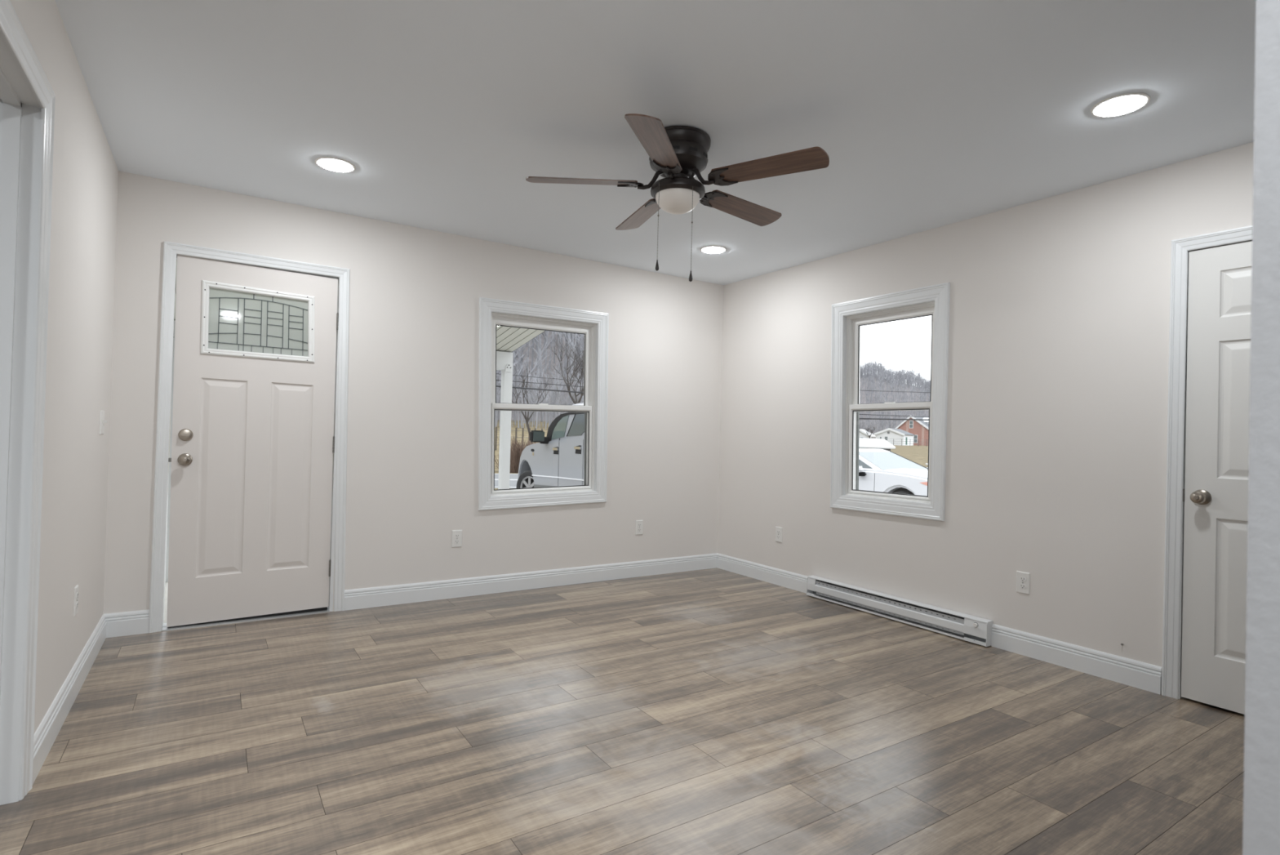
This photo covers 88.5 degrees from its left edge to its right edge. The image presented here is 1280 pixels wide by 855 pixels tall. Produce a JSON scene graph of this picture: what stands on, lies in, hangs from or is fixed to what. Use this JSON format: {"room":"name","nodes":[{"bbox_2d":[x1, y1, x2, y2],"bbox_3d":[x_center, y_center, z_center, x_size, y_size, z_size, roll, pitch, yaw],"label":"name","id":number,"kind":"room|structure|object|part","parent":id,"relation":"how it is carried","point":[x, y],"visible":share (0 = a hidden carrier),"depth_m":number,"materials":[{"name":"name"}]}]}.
{"room":"empty living room","nodes":[
{"label":"empty living room","id":0,"kind":"room"},
{"bbox_2d":[9,0,118,733],"bbox_3d":[-1.038,-0.113,0.659,0.120,2.656,6.600,2,-1,-33],"label":"wall","id":1,"kind":"structure","parent":0,"point":[85,175],"depth_m":2.51,"materials":[{"name":"paint"}]},
{"bbox_2d":[0,0,55,804],"bbox_3d":[-1.636,0.041,1.589,0.139,2.141,0.990,2,-1,-33],"label":"door frame","id":2,"kind":"structure","parent":1,"relation":"attached to","point":[27,96],"depth_m":1.95,"materials":[{"name":"white wood"}]},
{"bbox_2d":[73,584,78,616],"bbox_3d":[-2.316,0.710,2.701,0.008,0.115,0.070,2,-1,-33],"label":"wall outlet","id":3,"kind":"object","parent":1,"relation":"attached to","point":[76,588],"visible":1,"depth_m":2.68,"materials":[{"name":"white plastic"}]},
{"bbox_2d":[32,608,149,783],"bbox_3d":[-2.271,1.046,2.786,0.195,0.123,1.700,2,-1,-33],"label":"baseboard","id":4,"kind":"structure","parent":1,"relation":"attached to","point":[132,622],"depth_m":2.74,"materials":[{"name":"white wood"}]},
{"bbox_2d":[98,409,106,434],"bbox_3d":[-2.607,-0.024,3.196,0.019,0.116,0.116,2,-1,-33],"label":"light switch","id":5,"kind":"object","parent":1,"relation":"attached to","point":[102,421],"visible":1,"depth_m":3.17,"materials":[{"name":"white plastic"}]},
{"bbox_2d":[103,170,724,613],"bbox_3d":[-1.028,-0.069,4.690,4.332,2.656,0.150,2,-1,-33],"label":"wall","id":6,"kind":"structure","parent":0,"point":[412,473],"depth_m":4.38,"materials":[{"name":"paint"}]},
{"bbox_2d":[148,240,350,632],"bbox_3d":[-2.256,0.060,3.882,0.974,2.119,0.169,2,-1,-33],"label":"door frame","id":7,"kind":"structure","parent":6,"relation":"attached to","point":[171,250],"depth_m":3.71,"materials":[{"name":"white wood"}]},
{"bbox_2d":[166,253,338,627],"bbox_3d":[-2.226,0.083,3.819,0.836,2.054,0.115,2,-1,-33],"label":"door","id":8,"kind":"structure","parent":6,"relation":"in","point":[251,460],"depth_m":3.81,"materials":[{"name":"white paint"}]},
{"bbox_3d":[-2.504,0.178,3.616,0.068,0.068,0.066,2,-1,-33],"label":"knob","id":9,"kind":"part","parent":8,"relation":"part of","materials":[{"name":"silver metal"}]},
{"bbox_3d":[-2.215,-0.609,3.836,0.580,0.418,0.020,2,-1,-33],"label":"lite frame","id":10,"kind":"part","parent":8,"relation":"part of","materials":[{"name":"white plastic"}]},
{"bbox_3d":[-2.220,-0.614,3.850,0.523,0.359,0.006,2,-1,-33],"label":"lite glass","id":11,"kind":"part","parent":8,"relation":"part of","materials":[{"name":"clear glass"}]},
{"bbox_2d":[451,529,462,546],"bbox_3d":[-1.242,0.755,4.462,0.070,0.115,0.008,2,-1,-33],"label":"wall outlet","id":12,"kind":"object","parent":6,"relation":"attached to","point":[456,535],"visible":1,"depth_m":4.46,"materials":[{"name":"white plastic"}]},
{"bbox_2d":[478,297,608,510],"bbox_3d":[-0.719,-0.156,4.866,1.054,1.486,0.148,2,-1,-33],"label":"window","id":13,"kind":"structure","parent":6,"relation":"in","point":[593,325],"depth_m":4.84,"materials":[{"name":"white plastic"}]},
{"bbox_3d":[-0.731,-0.449,4.891,0.817,0.675,0.030,2,-1,-33],"label":"sash","id":14,"kind":"part","parent":13,"relation":"part of","materials":[{"name":"white plastic"}]},
{"bbox_3d":[-0.717,0.150,4.863,0.813,0.654,0.030,2,-1,-33],"label":"sash","id":15,"kind":"part","parent":13,"relation":"part of","materials":[{"name":"white plastic"}]},
{"bbox_3d":[-0.729,-0.157,4.882,0.897,1.329,0.090,2,-1,-33],"label":"frame","id":16,"kind":"part","parent":13,"relation":"part of","materials":[{"name":"white plastic"}]},
{"bbox_2d":[344,552,807,610],"bbox_3d":[-0.287,1.114,4.442,2.995,0.123,1.085,2,-1,-33],"label":"baseboard","id":17,"kind":"structure","parent":6,"relation":"attached to","point":[371,597],"depth_m":4.85,"materials":[{"name":"white wood"}]},
{"bbox_2d":[635,520,643,534],"bbox_3d":[-0.005,0.801,5.267,0.070,0.115,0.008,2,-1,-33],"label":"wall outlet","id":18,"kind":"object","parent":6,"relation":"attached to","point":[639,523],"visible":1,"depth_m":5.26,"materials":[{"name":"white plastic"}]},
{"bbox_2d":[0,567,1244,854],"bbox_3d":[-0.494,1.194,1.044,7.360,0.120,6.840,2,-1,-33],"label":"floor","id":19,"kind":"structure","parent":0,"point":[709,711],"depth_m":2.45,"materials":[{"name":"brown laminate"}]},
{"bbox_2d":[162,608,329,631],"bbox_3d":[-2.291,1.114,3.864,0.832,0.009,0.152,2,-1,-33],"label":"threshold","id":20,"kind":"object","parent":19,"relation":"on","point":[165,628],"visible":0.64,"depth_m":3.79,"materials":[{"name":"silver metal"}]},
{"bbox_2d":[54,0,1256,284],"bbox_3d":[-0.463,-1.383,1.025,7.450,0.120,6.900,2,-1,-33],"label":"ceiling","id":21,"kind":"structure","parent":0,"point":[926,114],"depth_m":2.61,"materials":[{"name":"white paint"}]},
{"bbox_2d":[315,156,355,173],"bbox_3d":[-1.535,-1.319,3.314,0.188,0.012,0.188,2,-1,-33],"label":"recessed light","id":22,"kind":"object","parent":21,"relation":"in","point":[333,164],"visible":1,"depth_m":3.29,"materials":[{"name":"white plastic"}]},
{"bbox_2d":[525,113,829,281],"bbox_3d":[0.184,-0.954,2.966,1.269,0.661,1.284,2,-1,-33],"label":"ceiling fan","id":23,"kind":"object","parent":21,"relation":"hanging from","point":[678,154],"visible":1,"depth_m":2.83,"materials":[{"name":"brown wood"}]},
{"bbox_3d":[-0.258,-1.087,2.905,0.489,0.006,0.136,1,12,-4],"label":"blade","id":24,"kind":"part","parent":23,"relation":"part of","materials":[{"name":"brown wood"}]},
{"bbox_3d":[0.011,-1.076,3.329,0.136,0.006,0.489,-12,3,-21],"label":"blade","id":25,"kind":"part","parent":23,"relation":"part of","materials":[{"name":"brown wood"}]},
{"bbox_3d":[0.063,-1.083,2.518,0.136,0.006,0.489,14,3,14],"label":"blade","id":26,"kind":"part","parent":23,"relation":"part of","materials":[{"name":"brown wood"}]},
{"bbox_3d":[0.074,-0.701,2.841,0.016,0.049,0.016,2,-1,-33],"label":"pull knob","id":27,"kind":"part","parent":23,"relation":"part of","materials":[{"name":"brown metal"}]},
{"bbox_3d":[0.079,-0.888,2.843,0.008,0.349,0.008,2,-1,-33],"label":"pull chain","id":28,"kind":"part","parent":23,"relation":"part of","materials":[{"name":"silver metal"}]},
{"bbox_3d":[0.167,-0.996,2.931,0.198,0.078,0.198,2,-1,-33],"label":"lamp shade","id":29,"kind":"part","parent":23,"relation":"part of","materials":[{"name":"white glass"}]},
{"bbox_3d":[0.218,-0.649,2.819,0.016,0.049,0.016,2,-1,-33],"label":"pull knob","id":30,"kind":"part","parent":23,"relation":"part of","materials":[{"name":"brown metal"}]},
{"bbox_3d":[0.223,-0.849,2.822,0.008,0.375,0.008,2,-1,-33],"label":"pull chain","id":31,"kind":"part","parent":23,"relation":"part of","materials":[{"name":"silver metal"}]},
{"bbox_3d":[0.498,-1.065,3.205,0.489,0.006,0.136,3,-14,-40],"label":"blade","id":32,"kind":"part","parent":23,"relation":"part of","materials":[{"name":"brown wood"}]},
{"bbox_3d":[0.530,-1.069,2.703,0.489,0.006,0.136,2,-13,32],"label":"blade","id":33,"kind":"part","parent":23,"relation":"part of","materials":[{"name":"brown wood"}]},
{"bbox_2d":[700,245,726,253],"bbox_3d":[0.519,-1.252,4.646,0.188,0.012,0.188,2,-1,-33],"label":"recessed light","id":34,"kind":"object","parent":21,"relation":"in","point":[708,249],"visible":1,"depth_m":4.62,"materials":[{"name":"white plastic"}]},
{"bbox_2d":[1090,92,1151,117],"bbox_3d":[1.856,-1.240,2.541,0.188,0.012,0.188,2,-1,-33],"label":"recessed light","id":35,"kind":"object","parent":21,"relation":"in","point":[1126,103],"visible":1,"depth_m":2.52,"materials":[{"name":"white plastic"}]},
{"bbox_2d":[717,142,1253,666],"bbox_3d":[1.961,0.000,3.926,0.150,2.656,4.390,2,-1,-33],"label":"wall","id":36,"kind":"structure","parent":0,"point":[1055,473],"depth_m":3.62,"materials":[{"name":"paint"}]},
{"bbox_2d":[775,526,782,542],"bbox_3d":[1.076,0.830,5.100,0.008,0.115,0.070,2,-1,-33],"label":"wall outlet","id":37,"kind":"object","parent":36,"relation":"attached to","point":[779,530],"visible":1,"depth_m":5.09,"materials":[{"name":"white plastic"}]},
{"bbox_2d":[830,282,950,520],"bbox_3d":[1.656,-0.152,4.364,0.148,1.451,0.893,2,-1,-33],"label":"window","id":38,"kind":"structure","parent":36,"relation":"in","point":[847,317],"depth_m":4.37,"materials":[{"name":"white plastic"}]},
{"bbox_3d":[1.673,-0.152,4.374,0.090,1.281,0.720,2,-1,-33],"label":"frame","id":39,"kind":"part","parent":38,"relation":"part of","materials":[{"name":"white plastic"}]},
{"bbox_3d":[1.647,0.148,4.353,0.030,0.620,0.640,2,-1,-33],"label":"sash","id":40,"kind":"part","parent":38,"relation":"part of","materials":[{"name":"white plastic"}]},
{"bbox_3d":[1.688,-0.433,4.382,0.030,0.649,0.650,2,-1,-33],"label":"sash","id":41,"kind":"part","parent":38,"relation":"part of","materials":[{"name":"white plastic"}]},
{"bbox_2d":[806,574,993,646],"bbox_3d":[1.594,1.149,4.229,0.070,0.137,1.321,2,-1,-33],"label":"baseboard heater","id":42,"kind":"object","parent":36,"relation":"attached to","point":[975,629],"visible":1,"depth_m":4.11,"materials":[{"name":"grey metal"}]},
{"bbox_3d":[1.559,1.150,4.242,0.007,0.046,1.115,2,-1,-33],"label":"panel","id":43,"kind":"part","parent":42,"relation":"part of","materials":[{"name":"white metal"}]},
{"bbox_3d":[1.893,1.207,3.718,0.002,0.014,0.124,2,-1,-33],"label":"toe plate","id":44,"kind":"part","parent":42,"relation":"part of","materials":[{"name":"white metal"}]},
{"bbox_2d":[1016,570,1030,594],"bbox_3d":[2.076,0.841,3.562,0.008,0.115,0.070,2,-1,-33],"label":"wall outlet","id":45,"kind":"object","parent":36,"relation":"attached to","point":[1023,579],"visible":1,"depth_m":3.56,"materials":[{"name":"white plastic"}]},
{"bbox_2d":[1019,576,1026,581],"bbox_3d":[2.074,0.821,3.561,0.003,0.025,0.034,2,-1,-33],"label":"receptacle","id":46,"kind":"object","parent":45,"relation":"attached to","point":[1021,578],"depth_m":3.56,"materials":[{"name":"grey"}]},
{"bbox_2d":[1019,583,1026,588],"bbox_3d":[2.073,0.860,3.561,0.003,0.025,0.034,2,-1,-33],"label":"receptacle","id":47,"kind":"object","parent":45,"relation":"attached to","point":[1021,585],"depth_m":3.56,"materials":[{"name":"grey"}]},
{"bbox_2d":[991,623,1161,693],"bbox_3d":[2.191,1.166,3.361,0.016,0.123,0.784,2,-1,-33],"label":"baseboard","id":48,"kind":"structure","parent":36,"relation":"attached to","point":[1133,673],"depth_m":3.31,"materials":[{"name":"white wood"}]},
{"bbox_2d":[1161,225,1252,698],"bbox_3d":[2.742,0.186,2.698,0.169,2.096,0.912,2,-1,-33],"label":"door frame","id":49,"kind":"structure","parent":36,"relation":"attached to","point":[1179,290],"depth_m":3.00,"materials":[{"name":"white wood"}]},
{"bbox_2d":[1181,240,1252,714],"bbox_3d":[2.669,0.210,2.661,0.106,2.020,0.788,2,-1,-33],"label":"door","id":50,"kind":"structure","parent":36,"relation":"in","point":[1215,490],"depth_m":2.89,"materials":[{"name":"white paint"}]},
{"bbox_3d":[2.480,0.307,3.000,0.033,0.057,0.014,2,-1,-33],"label":"strike plate","id":51,"kind":"part","parent":50,"relation":"part of","materials":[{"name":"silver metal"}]},
{"bbox_3d":[2.482,0.310,2.917,0.066,0.068,0.068,2,-1,-33],"label":"knob","id":52,"kind":"part","parent":50,"relation":"part of","materials":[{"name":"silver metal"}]},
{"bbox_2d":[1242,0,1279,854],"bbox_3d":[1.794,-0.033,1.295,3.000,2.656,0.140,2,-1,-33],"label":"wall","id":53,"kind":"structure","parent":0,"point":[1261,790],"depth_m":0.53,"materials":[{"name":"grey paint"}]},
{"label":"outside","id":54,"kind":"structure","parent":0,"visible":0},
{"bbox_2d":[494,330,929,488],"bbox_3d":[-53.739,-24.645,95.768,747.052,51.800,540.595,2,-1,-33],"label":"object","id":55,"kind":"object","parent":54,"point":[918,454],"depth_m":73.72,"materials":[{"name":"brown plant"}]},
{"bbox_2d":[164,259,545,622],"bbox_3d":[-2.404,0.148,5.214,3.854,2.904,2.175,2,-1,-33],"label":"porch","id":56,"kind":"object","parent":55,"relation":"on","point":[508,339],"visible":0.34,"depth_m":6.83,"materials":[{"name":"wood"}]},
{"bbox_3d":[-3.826,0.281,5.343,0.089,1.927,0.090,2,-1,-33],"label":"post","id":57,"kind":"part","parent":56,"relation":"part of","materials":[{"name":"plastic"}]},
{"bbox_3d":[-1.424,0.360,6.905,0.089,1.927,0.090,2,-1,-33],"label":"post","id":58,"kind":"part","parent":56,"relation":"part of","materials":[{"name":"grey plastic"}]},
{"bbox_2d":[494,435,537,472],"bbox_3d":[-4.661,1.023,25.967,2.212,1.571,1.931,2,-1,-33],"label":"brush","id":59,"kind":"object","parent":55,"relation":"on","point":[515,454],"visible":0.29,"depth_m":25.45,"materials":[{"name":"brown plant"}]},
{"bbox_2d":[494,426,542,449],"bbox_3d":[-6.972,0.722,34.380,4.394,1.452,0.161,2,-1,-42],"label":"wire fence","id":60,"kind":"object","parent":55,"relation":"on","point":[516,428],"visible":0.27,"depth_m":34.76,"materials":[{"name":"grey metal"}]},
{"bbox_3d":[-7.446,0.706,33.992,0.090,1.450,0.087,2,-1,-33],"label":"post","id":61,"kind":"part","parent":60,"relation":"part of","materials":[{"name":"grey"}]},
{"bbox_3d":[-6.570,0.737,34.785,0.103,1.451,0.087,2,-1,-33],"label":"post","id":62,"kind":"part","parent":60,"relation":"part of","materials":[{"name":"grey"}]},
{"bbox_3d":[-6.265,0.748,35.047,0.117,1.452,0.087,2,-1,-33],"label":"post","id":63,"kind":"part","parent":60,"relation":"part of","materials":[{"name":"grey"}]},
{"bbox_2d":[497,367,552,444],"bbox_3d":[-5.238,-0.401,29.921,1.811,4.674,1.820,1,-1,41],"label":"bare tree","id":64,"kind":"object","parent":55,"relation":"on","point":[526,419],"visible":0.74,"depth_m":29.76,"materials":[{"name":"brown plant"}]},
{"bbox_2d":[516,402,584,488],"bbox_3d":[-0.557,0.622,12.832,2.429,2.215,6.319,2,-1,-33],"label":"pickup truck","id":65,"kind":"object","parent":55,"relation":"on","point":[557,458],"visible":0.18,"depth_m":12.99,"materials":[{"name":"silver metal"}]},
{"bbox_2d":[529,430,543,442],"bbox_3d":[-2.068,0.177,13.206,0.280,0.235,0.160,2,-1,-33],"label":"mirror","id":66,"kind":"object","parent":65,"relation":"attached to","point":[537,436],"depth_m":13.13,"materials":[{"name":"black plastic"}]},
{"bbox_2d":[533,431,544,440],"bbox_3d":[-2.023,0.175,13.136,0.240,0.190,0.006,2,-1,-33],"label":"mirror glass","id":67,"kind":"object","parent":65,"relation":"attached to","point":[537,435],"depth_m":13.13,"materials":[{"name":"grey"}]},
{"bbox_3d":[-1.945,0.260,13.352,0.170,0.140,0.190,2,-1,-33],"label":"mirror arm","id":68,"kind":"part","parent":65,"relation":"part of","materials":[{"name":"black plastic"}]},
{"bbox_3d":[-1.525,1.199,12.766,0.014,0.170,2.580,2,-1,-33],"label":"rocker panel","id":69,"kind":"part","parent":65,"relation":"part of","materials":[{"name":"grey metal"}]},
{"bbox_3d":[-1.659,0.453,13.008,0.016,0.150,0.220,2,-1,-33],"label":"door handle","id":70,"kind":"part","parent":65,"relation":"part of","materials":[{"name":"black plastic"}]},
{"bbox_3d":[-1.554,0.984,12.823,0.032,0.090,2.650,2,-1,-33],"label":"moulding","id":71,"kind":"part","parent":65,"relation":"part of","materials":[{"name":"grey paint"}]},
{"bbox_3d":[-1.429,-0.004,12.714,0.025,0.620,1.800,2,-1,-33],"label":"window trim","id":72,"kind":"part","parent":65,"relation":"part of","materials":[{"name":"black plastic"}]},
{"bbox_3d":[-1.143,0.408,12.216,0.016,0.160,0.230,2,-1,-33],"label":"door handle","id":73,"kind":"part","parent":65,"relation":"part of","materials":[{"name":"black plastic"}]},
{"bbox_2d":[548,333,584,404],"bbox_3d":[-2.910,-1.302,30.532,2.856,6.490,3.379,2,-1,-18],"label":"bare tree","id":74,"kind":"object","parent":55,"relation":"on","point":[579,369],"visible":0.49,"depth_m":29.81,"materials":[{"name":"brown plant"}]},
{"bbox_2d":[494,330,930,433],"bbox_3d":[58.931,-23.792,204.916,299.006,56.993,198.004,2,-1,-33],"label":"hillside woods","id":75,"kind":"object","parent":55,"relation":"on","point":[870,369],"visible":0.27,"depth_m":67.28,"materials":[{"name":"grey plant"}]},
{"bbox_2d":[858,428,875,438],"bbox_3d":[68.525,3.204,203.249,10.077,5.580,9.998,2,-1,-33],"label":"house","id":76,"kind":"structure","parent":55,"relation":"on","point":[863,433],"depth_m":199.85,"materials":[{"name":"white"}]},
{"bbox_2d":[865,426,876,438],"bbox_3d":[49.396,1.901,141.559,2.560,4.674,2.889,2,-1,-33],"label":"bare tree","id":77,"kind":"object","parent":55,"relation":"on","point":[872,431],"visible":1,"depth_m":141.34,"materials":[{"name":"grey plant"}]},
{"bbox_2d":[858,437,895,451],"bbox_3d":[18.861,1.847,57.041,6.150,1.980,6.300,1,-1,21],"label":"roof","id":78,"kind":"object","parent":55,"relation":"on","point":[877,443],"visible":0.26,"depth_m":54.59,"materials":[{"name":"grey"}]},
{"bbox_2d":[858,448,928,495],"bbox_3d":[4.816,1.168,14.002,1.980,1.425,4.814,2,-1,-33],"label":"car","id":79,"kind":"object","parent":55,"relation":"on","point":[879,469],"visible":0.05,"depth_m":12.96,"materials":[{"name":"white metal"}]},
{"bbox_2d":[858,465,863,471],"bbox_3d":[4.351,0.826,13.082,0.180,0.125,0.170,2,-1,-33],"label":"mirror","id":80,"kind":"object","parent":79,"relation":"on","point":[860,468],"depth_m":13.02,"materials":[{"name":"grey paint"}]},
{"bbox_2d":[858,471,866,475],"bbox_3d":[4.404,0.925,13.088,0.220,0.080,0.160,2,-1,-33],"label":"mirror","id":81,"kind":"object","parent":79,"relation":"attached to","point":[860,473],"depth_m":13.03,"materials":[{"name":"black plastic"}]},
{"bbox_3d":[4.353,0.674,13.578,0.153,0.298,1.220,2,-1,-33],"label":"glass","id":82,"kind":"part","parent":79,"relation":"part of","materials":[{"name":"glass"}]},
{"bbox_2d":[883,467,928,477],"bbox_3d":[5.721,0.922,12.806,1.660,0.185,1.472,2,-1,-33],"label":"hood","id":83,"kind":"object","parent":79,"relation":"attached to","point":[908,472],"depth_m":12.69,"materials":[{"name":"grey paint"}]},
{"bbox_2d":[873,427,915,445],"bbox_3d":[71.140,3.035,183.748,10.095,5.630,10.299,2,-1,-33],"label":"outbuilding","id":84,"kind":"structure","parent":55,"relation":"on","point":[887,433],"depth_m":180.86,"materials":[{"name":"white"}]},
{"bbox_2d":[884,438,928,446],"bbox_3d":[68.193,4.035,168.553,8.008,2.150,11.416,2,-1,-33],"label":"fence","id":85,"kind":"object","parent":55,"relation":"on","point":[885,438],"visible":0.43,"depth_m":168.58,"materials":[{"name":"grey metal"}]},
{"bbox_2d":[894,414,928,445],"bbox_3d":[85.891,1.493,195.770,13.803,9.830,13.807,2,-1,-33],"label":"brick house","id":86,"kind":"structure","parent":55,"relation":"on","point":[920,428],"depth_m":191.87,"materials":[{"name":"red"}]},
{"bbox_3d":[79.773,-0.927,193.318,0.030,2.000,1.000,2,-1,-34],"label":"pane","id":87,"kind":"part","parent":86,"relation":"part of","materials":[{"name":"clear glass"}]},
{"bbox_3d":[31.417,-0.683,20.917,0.277,7.300,0.277,2,-1,-33],"label":"utility pole","id":88,"kind":"object","parent":55,"relation":"on","visible":0},
{"bbox_2d":[496,373,930,392],"bbox_3d":[3.304,-1.993,24.732,55.895,0.780,7.549,1,-1,0],"label":"overhead cable","id":89,"kind":"object","parent":88,"relation":"attached to","point":[496,373],"visible":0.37,"depth_m":24.90,"materials":[{"name":"grey plastic"}]},
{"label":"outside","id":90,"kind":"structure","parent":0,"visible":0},
{"bbox_2d":[494,473,518,488],"bbox_3d":[-9.530,1.615,20.691,130.002,0.100,6.400,2,-1,-9],"label":"road","id":91,"kind":"structure","parent":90,"point":[513,477],"depth_m":21.28,"materials":[{"name":"grey asphalt"}]},
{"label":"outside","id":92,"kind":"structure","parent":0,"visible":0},
{"bbox_2d":[496,385,928,420],"bbox_3d":[3.285,-1.244,24.724,55.904,1.394,7.583,1,-1,0],"label":"overhead cable","id":93,"kind":"object","parent":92,"point":[496,385],"visible":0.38,"depth_m":24.87,"materials":[{"name":"grey plastic"}]},
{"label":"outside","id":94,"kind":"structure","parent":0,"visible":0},
{"bbox_2d":[496,379,928,417],"bbox_3d":[3.289,-1.419,24.726,55.897,1.477,7.557,1,-1,0],"label":"overhead cable","id":95,"kind":"object","parent":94,"point":[496,380],"visible":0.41,"depth_m":24.89,"materials":[{"name":"grey plastic"}]}
]}

